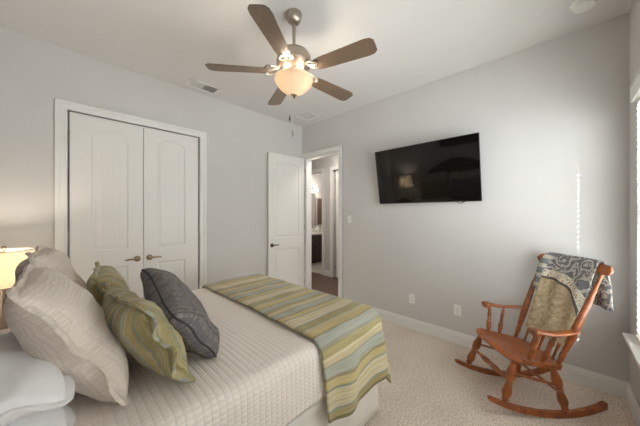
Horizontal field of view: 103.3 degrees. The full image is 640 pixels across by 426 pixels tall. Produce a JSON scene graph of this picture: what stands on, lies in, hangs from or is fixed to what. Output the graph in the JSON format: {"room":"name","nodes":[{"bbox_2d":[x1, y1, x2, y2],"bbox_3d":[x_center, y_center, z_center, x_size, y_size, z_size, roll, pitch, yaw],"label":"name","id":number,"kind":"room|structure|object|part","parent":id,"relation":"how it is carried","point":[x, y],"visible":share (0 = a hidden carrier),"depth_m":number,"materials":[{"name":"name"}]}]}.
{"room":"bedroom","nodes":[
{"label":"bedroom","id":0,"kind":"room"},
{"bbox_2d":[0,27,301,298],"bbox_3d":[-1.620,-0.060,3.391,0.130,3.050,3.860,0,0,44],"label":"wall","id":1,"kind":"structure","parent":0,"point":[34,72],"depth_m":2.75,"materials":[{"name":"beige paint"}]},
{"bbox_2d":[68,112,142,297],"bbox_3d":[-2.218,0.234,2.658,0.097,2.447,0.608,0,0,44],"label":"door","id":2,"kind":"structure","parent":1,"relation":"in","point":[106,156],"depth_m":2.66,"materials":[{"name":"white paint"}]},
{"bbox_3d":[-2.061,0.507,2.797,0.062,0.064,0.145,0,0,44],"label":"handle","id":3,"kind":"part","parent":2,"relation":"part of","materials":[{"name":"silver metal"}]},
{"bbox_2d":[55,98,206,288],"bbox_3d":[-2.006,0.192,2.880,0.024,2.547,1.400,0,0,44],"label":"trim","id":4,"kind":"structure","parent":1,"relation":"attached to","point":[61,106],"depth_m":2.51,"materials":[{"name":"white paint"}]},
{"bbox_2d":[143,127,198,298],"bbox_3d":[-1.794,0.234,3.102,0.097,2.447,0.608,0,0,44],"label":"door","id":5,"kind":"structure","parent":1,"relation":"in","point":[170,160],"depth_m":3.10,"materials":[{"name":"white paint"}]},
{"bbox_3d":[-1.925,0.507,2.939,0.062,0.064,0.145,0,0,44],"label":"handle","id":6,"kind":"part","parent":5,"relation":"part of","materials":[{"name":"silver metal"}]},
{"bbox_2d":[267,152,304,286],"bbox_3d":[-0.539,0.234,4.304,0.761,2.443,0.097,0,0,-44],"label":"door","id":7,"kind":"structure","parent":1,"relation":"in","point":[285,173],"depth_m":4.29,"materials":[{"name":"white paint"}]},
{"bbox_2d":[0,0,632,126],"bbox_3d":[0.123,-1.645,4.241,6.714,0.120,7.500,0,0,44],"label":"ceiling","id":8,"kind":"structure","parent":0,"point":[418,42],"depth_m":2.21,"materials":[{"name":"paint"}]},
{"bbox_2d":[185,78,220,93],"bbox_3d":[-1.455,-1.578,3.159,0.200,0.012,0.360,0,0,44],"label":"ceiling vent","id":9,"kind":"object","parent":8,"relation":"in","point":[193,83],"visible":1,"depth_m":3.14,"materials":[{"name":"white plastic"}]},
{"bbox_2d":[205,4,376,136],"bbox_3d":[-0.172,-1.073,2.030,1.284,1.022,1.249,0,0,44],"label":"ceiling fan","id":10,"kind":"object","parent":8,"relation":"hanging from","point":[293,60],"visible":1,"depth_m":1.90,"materials":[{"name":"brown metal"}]},
{"bbox_3d":[-0.639,-1.122,1.962,0.459,0.033,0.142,0,0,-6],"label":"blade","id":11,"kind":"part","parent":10,"relation":"part of","materials":[{"name":"brown wood"}]},
{"bbox_3d":[-0.295,-1.122,1.584,0.142,0.033,0.459,0,0,12],"label":"blade","id":12,"kind":"part","parent":10,"relation":"part of","materials":[{"name":"brown wood"}]},
{"bbox_3d":[-0.386,-1.122,2.406,0.142,0.033,0.459,0,0,-24],"label":"blade","id":13,"kind":"part","parent":10,"relation":"part of","materials":[{"name":"brown wood"}]},
{"bbox_3d":[-0.207,-1.009,2.010,0.304,0.144,0.304,0,0,44],"label":"lamp shade","id":14,"kind":"part","parent":10,"relation":"part of","materials":[{"name":"white glass"}]},
{"bbox_3d":[0.119,-1.122,2.296,0.152,0.033,0.462,0,0,44],"label":"blade","id":15,"kind":"part","parent":10,"relation":"part of","materials":[{"name":"brown wood"}]},
{"bbox_3d":[0.170,-1.122,1.794,0.459,0.033,0.142,0,0,30],"label":"blade","id":16,"kind":"part","parent":10,"relation":"part of","materials":[{"name":"brown wood"}]},
{"bbox_2d":[295,111,319,120],"bbox_3d":[-0.204,-1.579,4.098,0.300,0.010,0.300,0,0,44],"label":"ceiling vent","id":17,"kind":"object","parent":8,"relation":"in","point":[306,115],"visible":1,"depth_m":4.07,"materials":[{"name":"white plastic"}]},
{"bbox_2d":[570,0,597,13],"bbox_3d":[1.981,-1.562,1.897,0.156,0.046,0.156,0,0,44],"label":"smoke detector","id":18,"kind":"object","parent":8,"relation":"attached to","point":[579,6],"visible":1,"depth_m":1.89,"materials":[{"name":"white plastic"}]},
{"bbox_2d":[311,173,321,228],"bbox_3d":[-0.778,-0.060,7.706,0.120,3.050,3.540,0,0,44],"label":"wall","id":19,"kind":"structure","parent":0,"point":[316,179],"depth_m":8.35,"materials":[{"name":"beige paint"}]},
{"bbox_2d":[311,193,315,227],"bbox_3d":[-0.565,-0.095,7.827,0.019,1.120,1.210,0,0,44],"label":"mirror","id":20,"kind":"object","parent":19,"relation":"attached to","point":[313,195],"visible":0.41,"depth_m":8.20,"materials":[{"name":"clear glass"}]},
{"bbox_3d":[0.032,-0.490,8.440,0.039,0.024,0.464,0,0,44],"label":"towel bar","id":21,"kind":"object","parent":19,"relation":"attached to","visible":0},
{"bbox_2d":[317,199,321,224],"bbox_3d":[0.051,-0.060,8.421,0.036,0.850,0.380,0,0,44],"label":"towel","id":22,"kind":"object","parent":21,"relation":"hanging from","point":[319,201],"visible":0.55,"depth_m":8.34,"materials":[{"name":"brown fabric"}]},
{"bbox_2d":[311,155,337,276],"bbox_3d":[0.500,-0.060,5.694,4.750,3.050,0.120,0,0,44],"label":"wall","id":23,"kind":"structure","parent":0,"point":[327,162],"depth_m":5.90,"materials":[{"name":"beige paint"}]},
{"bbox_2d":[311,168,324,274],"bbox_3d":[-0.238,0.194,6.304,0.956,2.543,0.024,0,0,44],"label":"trim","id":24,"kind":"structure","parent":23,"relation":"attached to","point":[322,170],"depth_m":5.98,"materials":[{"name":"white paint"}]},
{"bbox_2d":[324,270,329,276],"bbox_3d":[0.172,1.399,5.915,0.170,0.133,0.016,0,0,44],"label":"baseboard","id":25,"kind":"structure","parent":23,"relation":"attached to","point":[326,273],"depth_m":5.91,"materials":[{"name":"white paint"}]},
{"bbox_2d":[330,166,337,276],"bbox_3d":[0.575,0.194,5.526,0.946,2.543,0.024,0,0,44],"label":"trim","id":26,"kind":"structure","parent":23,"relation":"attached to","point":[332,168],"depth_m":5.82,"materials":[{"name":"white paint"}]},
{"bbox_2d":[336,170,337,277],"bbox_3d":[0.675,0.235,5.594,0.769,2.440,0.044,0,0,32],"label":"door","id":27,"kind":"structure","parent":23,"relation":"in","point":[336,170],"depth_m":5.75,"materials":[{"name":"white paint"}]},
{"bbox_2d":[302,13,628,381],"bbox_3d":[1.101,-0.060,3.368,4.094,3.050,0.130,0,0,44],"label":"wall","id":28,"kind":"structure","parent":0,"point":[550,118],"depth_m":2.54,"materials":[{"name":"beige paint"}]},
{"bbox_2d":[302,145,342,297],"bbox_3d":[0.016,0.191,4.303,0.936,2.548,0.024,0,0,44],"label":"trim","id":29,"kind":"structure","parent":28,"relation":"attached to","point":[339,148],"depth_m":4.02,"materials":[{"name":"white paint"}]},
{"bbox_2d":[348,215,351,222],"bbox_3d":[0.458,0.087,3.887,0.074,0.118,0.009,0,0,44],"label":"light switch","id":30,"kind":"object","parent":28,"relation":"attached to","point":[349,216],"visible":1,"depth_m":3.88,"materials":[{"name":"white plastic"}]},
{"bbox_2d":[409,294,414,303],"bbox_3d":[1.166,1.082,3.210,0.074,0.118,0.008,0,0,44],"label":"wall outlet","id":31,"kind":"object","parent":28,"relation":"attached to","point":[411,296],"visible":1,"depth_m":3.20,"materials":[{"name":"white plastic"}]},
{"bbox_2d":[375,132,481,203],"bbox_3d":[1.229,-0.467,3.037,1.208,0.714,0.170,0,0,44],"label":"television","id":32,"kind":"object","parent":28,"relation":"attached to","point":[448,169],"visible":1,"depth_m":2.94,"materials":[{"name":"black plastic"}]},
{"bbox_2d":[454,304,460,315],"bbox_3d":[1.546,1.088,2.846,0.074,0.118,0.009,0,0,44],"label":"wall outlet","id":33,"kind":"object","parent":28,"relation":"attached to","point":[457,308],"visible":1,"depth_m":2.84,"materials":[{"name":"white plastic"}]},
{"bbox_2d":[374,307,629,398],"bbox_3d":[1.396,1.399,2.985,2.877,0.133,0.016,0,0,44],"label":"baseboard","id":34,"kind":"structure","parent":28,"relation":"attached to","point":[617,387],"depth_m":2.60,"materials":[{"name":"white paint"}]},
{"bbox_2d":[311,262,635,425],"bbox_3d":[0.179,1.515,4.119,6.464,0.100,7.400,0,0,44],"label":"floor","id":35,"kind":"structure","parent":0,"point":[427,387],"depth_m":2.07,"materials":[{"name":"carpet"}]},
{"bbox_2d":[311,228,321,263],"bbox_3d":[-0.140,0.975,7.815,0.632,0.980,1.960,0,0,44],"label":"vanity cabinet","id":36,"kind":"object","parent":35,"relation":"on","point":[316,237],"visible":0.3,"depth_m":7.46,"materials":[{"name":"brown wood"}]},
{"bbox_2d":[311,228,321,234],"bbox_3d":[-0.141,0.554,7.816,0.630,0.138,1.960,0,0,44],"label":"countertop","id":37,"kind":"structure","parent":36,"relation":"on","point":[320,229],"depth_m":7.79,"materials":[{"name":"beige stone"}]},
{"bbox_3d":[-0.101,0.995,7.456,0.026,0.680,0.441,0,0,44],"label":"cabinet door","id":38,"kind":"part","parent":36,"relation":"part of","materials":[{"name":"brown wood"}]},
{"bbox_2d":[287,384,378,425],"bbox_3d":[-0.875,0.728,1.679,1.719,1.475,2.140,0,0,44],"label":"bed","id":39,"kind":"object","parent":35,"relation":"on","point":[367,407],"visible":0.09,"depth_m":1.59,"materials":[{"name":"beige fabric"}]},
{"bbox_2d":[0,288,325,425],"bbox_3d":[-0.848,0.933,1.705,1.657,0.405,2.071,0,0,44],"label":"quilt","id":40,"kind":"object","parent":39,"relation":"on","point":[264,372],"visible":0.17,"depth_m":1.18,"materials":[{"name":"beige fabric"}]},
{"bbox_2d":[5,404,75,425],"bbox_3d":[-1.123,0.657,0.843,0.639,0.164,0.368,0,0,37],"label":"sleeping pillow","id":41,"kind":"object","parent":40,"relation":"on","point":[64,415],"visible":0.19,"depth_m":0.79,"materials":[{"name":"white fabric"}]},
{"bbox_2d":[0,332,74,425],"bbox_3d":[-1.117,0.538,0.849,0.645,0.190,0.364,0,0,37],"label":"sleeping pillow","id":42,"kind":"object","parent":41,"relation":"on","point":[29,385],"visible":0.71,"depth_m":0.77,"materials":[{"name":"white fabric"}]},
{"bbox_2d":[15,245,86,289],"bbox_3d":[-1.559,0.455,1.509,0.331,0.516,0.615,0,0,-38],"label":"pillow sham","id":43,"kind":"object","parent":40,"relation":"on","point":[43,257],"visible":0.38,"depth_m":1.38,"materials":[{"name":"beige fabric"}]},
{"bbox_2d":[3,264,129,406],"bbox_3d":[-1.063,0.489,1.077,0.363,0.520,0.692,0,0,-45],"label":"pillow sham","id":44,"kind":"object","parent":40,"relation":"on","point":[55,320],"visible":0.94,"depth_m":0.89,"materials":[{"name":"beige fabric"}]},
{"bbox_2d":[86,261,130,305],"bbox_3d":[-1.339,0.529,1.640,0.263,0.399,0.609,0,0,-40],"label":"pillow sham","id":45,"kind":"object","parent":40,"relation":"on","point":[95,284],"visible":0.41,"depth_m":1.47,"materials":[{"name":"fabric"}]},
{"bbox_2d":[101,281,196,382],"bbox_3d":[-0.841,0.541,1.191,0.670,0.420,0.282,0,0,44],"label":"pillow sham","id":46,"kind":"object","parent":40,"relation":"on","point":[141,326],"visible":0.96,"depth_m":1.01,"materials":[{"name":"fabric"}]},
{"bbox_2d":[140,268,219,358],"bbox_3d":[-0.745,0.513,1.328,0.563,0.435,0.308,0,0,41],"label":"throw pillow","id":47,"kind":"object","parent":40,"relation":"on","point":[183,310],"visible":0.8,"depth_m":1.20,"materials":[{"name":"grey fabric"}]},
{"bbox_2d":[202,274,390,422],"bbox_3d":[-0.336,0.967,2.233,1.811,0.558,0.748,0,0,44],"label":"throw blanket","id":48,"kind":"object","parent":40,"relation":"on","point":[348,335],"visible":0.94,"depth_m":1.71,"materials":[{"name":"multicoloured fabric"}]},
{"bbox_2d":[455,253,613,418],"bbox_3d":[1.644,0.907,2.046,0.852,1.114,0.624,0,0,1],"label":"rocking chair","id":49,"kind":"object","parent":35,"relation":"on","point":[520,352],"visible":0.9,"depth_m":1.83,"materials":[{"name":"brown wood"}]},
{"bbox_3d":[1.385,1.208,2.262,0.138,0.307,0.063,0,0,19],"label":"leg","id":50,"kind":"part","parent":49,"relation":"part of","materials":[{"name":"brown wood"}]},
{"bbox_3d":[1.674,0.835,2.307,0.356,0.051,0.084,0,0,5],"label":"armrest","id":51,"kind":"part","parent":49,"relation":"part of","materials":[{"name":"brown wood"}]},
{"bbox_3d":[1.378,1.208,1.839,0.138,0.307,0.063,0,0,-17],"label":"leg","id":52,"kind":"part","parent":49,"relation":"part of","materials":[{"name":"brown wood"}]},
{"bbox_3d":[1.582,1.089,2.047,0.412,0.101,0.524,0,0,1],"label":"seat","id":53,"kind":"part","parent":49,"relation":"part of","materials":[{"name":"brown wood"}]},
{"bbox_3d":[1.744,1.265,2.249,0.110,0.327,0.063,0,0,-30],"label":"leg","id":54,"kind":"part","parent":49,"relation":"part of","materials":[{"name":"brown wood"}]},
{"bbox_3d":[1.869,0.770,2.270,0.293,0.677,0.045,0,0,-9],"label":"post","id":55,"kind":"part","parent":49,"relation":"part of","materials":[{"name":"brown wood"}]},
{"bbox_3d":[1.666,0.835,1.784,0.356,0.051,0.084,0,0,-3],"label":"armrest","id":56,"kind":"part","parent":49,"relation":"part of","materials":[{"name":"brown wood"}]},
{"bbox_3d":[1.738,1.265,1.840,0.110,0.327,0.063,0,0,32],"label":"leg","id":57,"kind":"part","parent":49,"relation":"part of","materials":[{"name":"brown wood"}]},
{"bbox_2d":[525,252,612,346],"bbox_3d":[1.942,0.657,2.028,0.364,0.632,0.462,0,0,1],"label":"throw","id":58,"kind":"object","parent":49,"relation":"on","point":[562,283],"visible":0.91,"depth_m":1.99,"materials":[{"name":"multicoloured fabric"}]},
{"bbox_3d":[2.035,0.393,2.040,0.070,0.088,0.604,0,0,1],"label":"crest rail","id":59,"kind":"part","parent":49,"relation":"part of","materials":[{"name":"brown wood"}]},
{"bbox_3d":[1.862,0.770,1.815,0.293,0.677,0.045,0,0,10],"label":"post","id":60,"kind":"part","parent":49,"relation":"part of","materials":[{"name":"brown wood"}]},
{"bbox_3d":[-2.351,1.190,1.911,0.520,0.550,0.441,0,0,44],"label":"nightstand","id":61,"kind":"object","parent":35,"relation":"on","visible":0},
{"bbox_2d":[0,246,34,329],"bbox_3d":[-2.351,0.578,1.883,0.358,0.675,0.358,0,0,44],"label":"table lamp","id":62,"kind":"object","parent":61,"relation":"on","point":[10,258],"visible":0.62,"depth_m":1.82,"materials":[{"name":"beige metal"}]},
{"bbox_3d":[-2.351,0.404,1.883,0.350,0.258,0.350,0,0,44],"label":"lamp shade","id":63,"kind":"part","parent":62,"relation":"part of","materials":[{"name":"white fabric"}]},
{"bbox_2d":[629,0,639,407],"bbox_3d":[1.244,-0.060,0.651,0.130,3.050,3.860,0,0,44],"label":"wall","id":64,"kind":"structure","parent":0,"point":[634,14],"depth_m":1.86,"materials":[{"name":"beige paint"}]},
{"bbox_2d":[622,332,639,368],"bbox_3d":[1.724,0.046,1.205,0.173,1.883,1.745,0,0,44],"label":"window sill","id":65,"kind":"structure","parent":64,"relation":"in","point":[632,342],"depth_m":1.70,"materials":[{"name":"white paint"}]},
{"bbox_2d":[627,383,639,425],"bbox_3d":[1.186,1.399,0.695,0.016,0.133,3.584,0,0,44],"label":"baseboard","id":66,"kind":"structure","parent":64,"relation":"attached to","point":[632,402],"depth_m":1.82,"materials":[{"name":"white paint"}]},
{"bbox_2d":[629,68,639,343],"bbox_3d":[1.707,-0.015,1.218,0.086,1.779,1.598,0,0,44],"label":"window blind","id":67,"kind":"object","parent":64,"relation":"attached to","point":[634,88],"visible":1,"depth_m":1.74,"materials":[{"name":"white plastic"}]},
{"bbox_3d":[1.713,0.049,1.212,0.047,1.580,1.554,0,0,44],"label":"slat panel","id":68,"kind":"part","parent":67,"relation":"part of","materials":[{"name":"white plastic"}]}
]}

